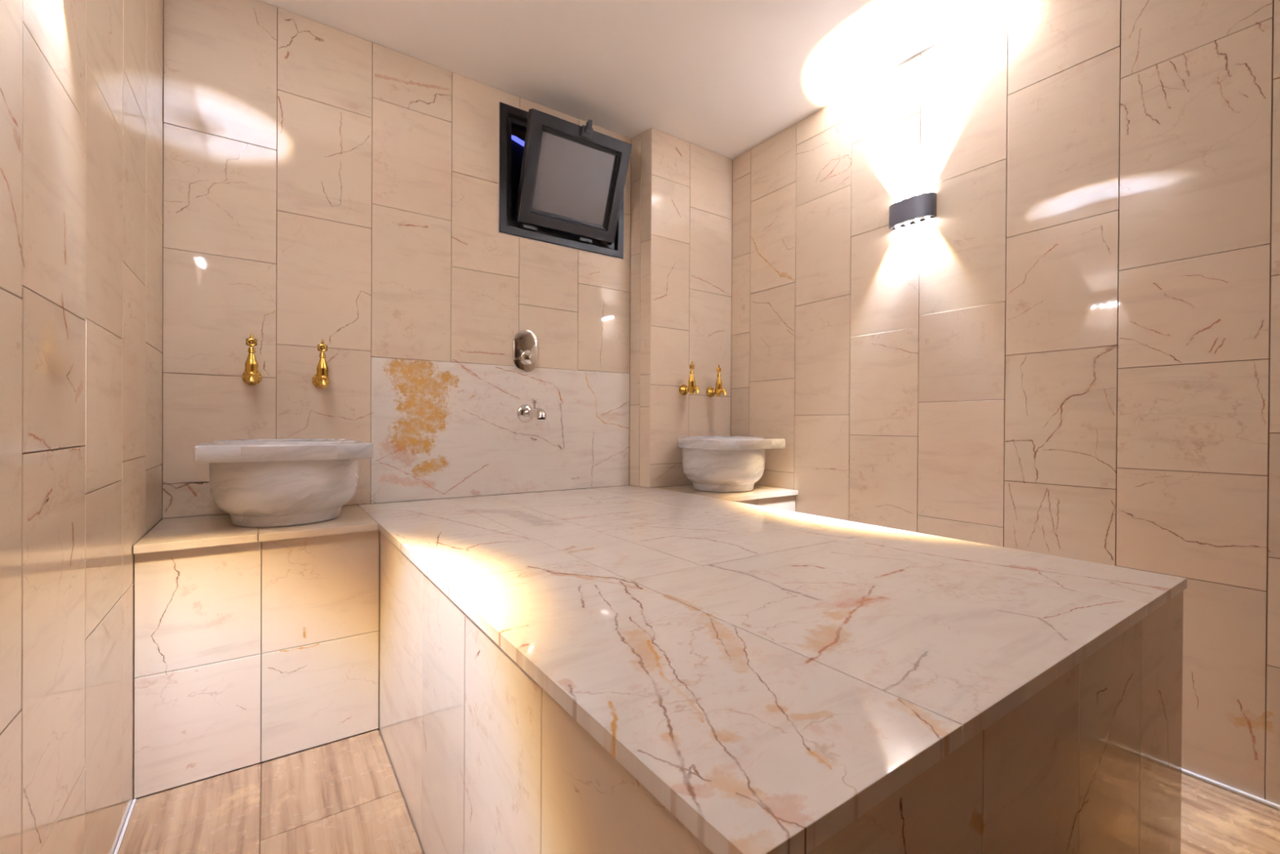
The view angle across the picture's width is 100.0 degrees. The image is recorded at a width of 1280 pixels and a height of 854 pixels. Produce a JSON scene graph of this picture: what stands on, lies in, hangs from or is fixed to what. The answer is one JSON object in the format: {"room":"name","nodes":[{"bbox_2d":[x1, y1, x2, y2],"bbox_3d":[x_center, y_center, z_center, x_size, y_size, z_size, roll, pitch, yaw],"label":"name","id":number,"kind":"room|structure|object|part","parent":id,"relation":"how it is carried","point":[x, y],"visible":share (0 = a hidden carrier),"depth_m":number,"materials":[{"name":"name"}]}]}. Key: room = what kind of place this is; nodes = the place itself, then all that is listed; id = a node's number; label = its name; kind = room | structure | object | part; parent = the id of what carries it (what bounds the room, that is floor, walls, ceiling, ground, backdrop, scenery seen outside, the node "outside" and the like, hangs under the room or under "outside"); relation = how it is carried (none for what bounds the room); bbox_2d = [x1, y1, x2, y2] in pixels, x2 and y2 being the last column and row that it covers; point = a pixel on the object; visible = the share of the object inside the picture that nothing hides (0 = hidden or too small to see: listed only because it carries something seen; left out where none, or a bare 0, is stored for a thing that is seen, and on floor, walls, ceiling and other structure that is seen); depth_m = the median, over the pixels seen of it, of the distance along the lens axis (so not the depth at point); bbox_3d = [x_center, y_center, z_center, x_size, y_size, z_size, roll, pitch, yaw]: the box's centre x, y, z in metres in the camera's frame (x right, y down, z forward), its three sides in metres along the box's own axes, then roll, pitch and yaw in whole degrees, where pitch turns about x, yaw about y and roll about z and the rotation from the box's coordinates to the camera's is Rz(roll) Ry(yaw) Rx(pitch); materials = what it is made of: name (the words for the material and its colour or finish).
{"room":"spa","nodes":[
{"label":"spa","id":0,"kind":"room"},
{"bbox_2d":[0,0,163,853],"bbox_3d":[-0.573,-0.248,0.270,0.101,2.327,3.500,0,0,-35],"label":"wall","id":1,"kind":"structure","parent":0,"point":[82,81],"depth_m":0.90,"materials":[{"name":"brown tile"}]},
{"bbox_2d":[113,798,136,853],"bbox_3d":[-0.411,0.914,0.127,0.006,0.004,2.865,0,0,-35],"label":"baseboard","id":2,"kind":"structure","parent":1,"relation":"attached to","point":[118,844],"depth_m":1.21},
{"bbox_2d":[160,0,634,520],"bbox_3d":[-0.579,-0.257,2.371,2.483,2.327,0.160,0,0,-35],"label":"wall","id":3,"kind":"structure","parent":0,"point":[338,188],"depth_m":1.97,"materials":[{"name":"brown tile"}]},
{"bbox_2d":[241,333,262,385],"bbox_3d":[-1.254,-0.220,1.732,0.054,0.164,0.121,0,0,-35],"label":"tap","id":4,"kind":"object","parent":3,"relation":"attached to","point":[251,375],"visible":1,"depth_m":1.72,"materials":[{"name":"gold metal"}]},
{"bbox_3d":[-1.231,-0.159,1.699,0.022,0.037,0.041,0,0,-35],"label":"spout","id":5,"kind":"part","parent":4,"relation":"part of","materials":[{"name":"gold metal"}]},
{"bbox_2d":[244,373,258,384],"bbox_3d":[-1.258,-0.161,1.738,0.038,0.045,0.066,0,0,-35],"label":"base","id":6,"kind":"object","parent":4,"relation":"on","point":[256,378],"depth_m":1.73,"materials":[{"name":"gold metal"}]},
{"bbox_3d":[-1.251,-0.205,1.728,0.038,0.070,0.038,0,0,-35],"label":"handle","id":7,"kind":"part","parent":4,"relation":"part of","materials":[{"name":"gold metal"}]},
{"bbox_2d":[311,339,329,388],"bbox_3d":[-1.092,-0.218,1.844,0.054,0.164,0.121,0,0,-35],"label":"tap","id":8,"kind":"object","parent":3,"relation":"attached to","point":[321,380],"visible":1,"depth_m":1.83,"materials":[{"name":"gold metal"}]},
{"bbox_2d":[315,377,328,386],"bbox_3d":[-1.097,-0.159,1.851,0.038,0.045,0.066,0,0,-35],"label":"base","id":9,"kind":"object","parent":8,"relation":"on","point":[317,380],"depth_m":1.84,"materials":[{"name":"gold metal"}]},
{"bbox_3d":[-1.089,-0.204,1.840,0.038,0.070,0.038,0,0,-35],"label":"handle","id":10,"kind":"part","parent":8,"relation":"part of","materials":[{"name":"gold metal"}]},
{"bbox_3d":[-1.069,-0.158,1.812,0.022,0.037,0.041,0,0,-35],"label":"spout","id":11,"kind":"part","parent":8,"relation":"part of","materials":[{"name":"gold metal"}]},
{"bbox_3d":[-0.526,0.010,2.317,1.148,0.549,0.006,0,0,-35],"label":"marble panel","id":12,"kind":"part","parent":3,"relation":"part of","materials":[{"name":"beige stone"}]},
{"bbox_2d":[512,329,538,372],"bbox_3d":[-0.469,-0.329,2.288,0.118,0.182,0.101,0,0,-35],"label":"shower valve","id":13,"kind":"object","parent":3,"relation":"attached to","point":[525,343],"visible":1,"depth_m":2.31,"materials":[{"name":"silver metal"}]},
{"bbox_3d":[-0.480,-0.299,2.304,0.062,0.062,0.042,0,0,-35],"label":"knob","id":14,"kind":"part","parent":13,"relation":"part of","materials":[{"name":"silver metal"}]},
{"bbox_3d":[-0.458,-0.317,2.273,0.020,0.053,0.062,0,0,-35],"label":"lever","id":15,"kind":"part","parent":13,"relation":"part of","materials":[{"name":"silver metal"}]},
{"bbox_2d":[516,398,546,422],"bbox_3d":[-0.445,-0.070,2.254,0.078,0.100,0.187,0,0,-35],"label":"tap","id":16,"kind":"object","parent":3,"relation":"attached to","point":[526,412],"visible":1,"depth_m":2.26,"materials":[{"name":"silver metal"}]},
{"bbox_3d":[-0.441,-0.056,2.249,0.044,0.050,0.175,0,0,-35],"label":"spout","id":17,"kind":"part","parent":16,"relation":"part of","materials":[{"name":"silver metal"}]},
{"bbox_3d":[-0.444,-0.097,2.253,0.020,0.046,0.020,0,0,-35],"label":"diverter knob","id":18,"kind":"part","parent":16,"relation":"part of","materials":[{"name":"silver metal"}]},
{"bbox_2d":[497,101,631,259],"bbox_3d":[-0.292,-1.091,2.369,0.628,0.552,0.259,0,0,-35],"label":"window","id":19,"kind":"structure","parent":3,"relation":"in","point":[573,176],"depth_m":2.35,"materials":[{"name":"black metal"}]},
{"bbox_3d":[-0.292,-1.087,2.378,0.365,0.298,0.117,0,0,-35],"label":"glass pane","id":20,"kind":"part","parent":19,"relation":"part of","materials":[{"name":"grey glass"}]},
{"bbox_2d":[259,0,1013,159],"bbox_3d":[0.413,-1.459,0.944,2.483,0.100,3.500,0,0,-35],"label":"ceiling","id":21,"kind":"structure","parent":0,"point":[724,77],"depth_m":2.00,"materials":[{"name":"white paint"}]},
{"bbox_2d":[629,127,732,487],"bbox_3d":[0.256,-0.253,2.772,0.652,2.327,0.144,0,0,-35],"label":"wall","id":22,"kind":"structure","parent":0,"point":[682,190],"depth_m":2.63,"materials":[{"name":"brown tile"}]},
{"bbox_2d":[679,360,699,395],"bbox_3d":[0.248,-0.238,2.606,0.054,0.164,0.121,0,0,-35],"label":"tap","id":23,"kind":"object","parent":22,"relation":"attached to","point":[684,389],"visible":1,"depth_m":2.59,"materials":[{"name":"gold metal"}]},
{"bbox_2d":[684,386,694,394],"bbox_3d":[0.243,-0.179,2.612,0.038,0.045,0.066,0,0,-35],"label":"tap","id":24,"kind":"object","parent":23,"relation":"on","point":[691,389],"depth_m":2.59,"materials":[{"name":"gold metal"}]},
{"bbox_3d":[0.251,-0.224,2.601,0.038,0.070,0.038,0,0,-35],"label":"handle","id":25,"kind":"part","parent":23,"relation":"part of","materials":[{"name":"gold metal"}]},
{"bbox_3d":[0.271,-0.178,2.573,0.022,0.037,0.041,0,0,-35],"label":"spout","id":26,"kind":"part","parent":23,"relation":"part of","materials":[{"name":"gold metal"}]},
{"bbox_2d":[706,364,727,397],"bbox_3d":[0.394,-0.234,2.707,0.054,0.164,0.121,0,0,-35],"label":"tap","id":27,"kind":"object","parent":22,"relation":"attached to","point":[711,392],"visible":1,"depth_m":2.70,"materials":[{"name":"gold metal"}]},
{"bbox_2d":[711,389,722,396],"bbox_3d":[0.390,-0.175,2.714,0.038,0.045,0.066,0,0,-35],"label":"tap","id":28,"kind":"object","parent":27,"relation":"on","point":[718,392],"depth_m":2.69,"materials":[{"name":"gold metal"}]},
{"bbox_3d":[0.397,-0.220,2.703,0.038,0.070,0.038,0,0,-35],"label":"handle","id":29,"kind":"part","parent":27,"relation":"part of","materials":[{"name":"gold metal"}]},
{"bbox_3d":[0.417,-0.173,2.675,0.022,0.037,0.041,0,0,-35],"label":"spout","id":30,"kind":"part","parent":27,"relation":"part of","materials":[{"name":"gold metal"}]},
{"bbox_2d":[117,720,1279,853],"bbox_3d":[0.399,0.973,0.954,2.483,0.111,3.500,0,0,-35],"label":"floor","id":31,"kind":"structure","parent":0,"point":[344,796],"depth_m":1.27,"materials":[{"name":"beige wood"}]},
{"bbox_2d":[133,504,379,798],"bbox_3d":[-1.126,0.599,1.630,0.542,0.629,0.443,0,0,-35],"label":"sink base","id":32,"kind":"object","parent":31,"relation":"on","point":[253,646],"visible":0.91,"depth_m":1.44,"materials":[{"name":"beige stone"}]},
{"bbox_2d":[194,438,373,527],"bbox_3d":[-1.088,0.163,1.662,0.431,0.244,0.420,0,0,-35],"label":"basin","id":33,"kind":"object","parent":32,"relation":"on","point":[278,482],"visible":1,"depth_m":1.51,"materials":[{"name":"grey stone"}]},
{"bbox_3d":[-1.085,0.189,1.657,0.383,0.192,0.383,0,0,-35],"label":"bowl","id":34,"kind":"part","parent":33,"relation":"part of","materials":[{"name":"grey stone"}]},
{"bbox_2d":[653,484,798,511],"bbox_3d":[0.390,0.605,2.514,0.518,0.629,0.442,0,0,-35],"label":"bench","id":35,"kind":"object","parent":31,"relation":"on","point":[784,499],"visible":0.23,"depth_m":2.40,"materials":[{"name":"beige stone"}]},
{"bbox_2d":[676,435,785,492],"bbox_3d":[0.386,0.168,2.516,0.431,0.244,0.420,0,0,-35],"label":"basin","id":36,"kind":"object","parent":35,"relation":"on","point":[713,464],"visible":1,"depth_m":2.35,"materials":[{"name":"grey stone"}]},
{"bbox_3d":[0.389,0.194,2.511,0.383,0.192,0.383,0,0,-35],"label":"bowl","id":37,"kind":"part","parent":36,"relation":"part of","materials":[{"name":"grey stone"}]},
{"bbox_2d":[358,484,1186,853],"bbox_3d":[0.027,0.606,1.516,1.230,0.629,1.943,0,0,-35],"label":"platform","id":38,"kind":"object","parent":31,"relation":"on","point":[619,669],"visible":0.99,"depth_m":0.77,"materials":[{"name":"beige stone"}]},
{"bbox_2d":[730,0,1279,804],"bbox_3d":[1.385,-0.242,1.628,0.100,2.327,3.500,0,0,-35],"label":"wall","id":39,"kind":"structure","parent":0,"point":[1077,356],"depth_m":1.66,"materials":[{"name":"brown tile"}]},
{"bbox_2d":[888,192,936,230],"bbox_3d":[1.020,-0.815,2.027,0.048,0.086,0.172,0,0,-35],"label":"wall lamp","id":40,"kind":"object","parent":39,"relation":"attached to","point":[920,207],"visible":1,"depth_m":2.00,"materials":[{"name":"black metal"}]},
{"bbox_2d":[1181,768,1279,809],"bbox_3d":[1.498,0.918,1.362,0.012,0.010,2.720,0,0,-35],"label":"baseboard","id":41,"kind":"structure","parent":39,"relation":"attached to","point":[1263,801],"depth_m":1.36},
{"label":"outside","id":42,"kind":"structure","parent":0,"visible":0},
{"bbox_2d":[511,136,600,242],"bbox_3d":[-0.678,-1.196,3.001,1.700,1.400,0.020,0,0,-35],"label":"wall","id":43,"kind":"structure","parent":42,"point":[517,148],"depth_m":2.98,"materials":[{"name":"black"}]},
{"bbox_2d":[511,135,524,146],"bbox_3d":[-0.663,-1.582,2.981,0.347,0.120,0.023,0,0,-35],"label":"lamp","id":44,"kind":"object","parent":43,"relation":"attached to","point":[517,140],"visible":0.31,"depth_m":2.97,"materials":[{"name":"blue"}]}
]}

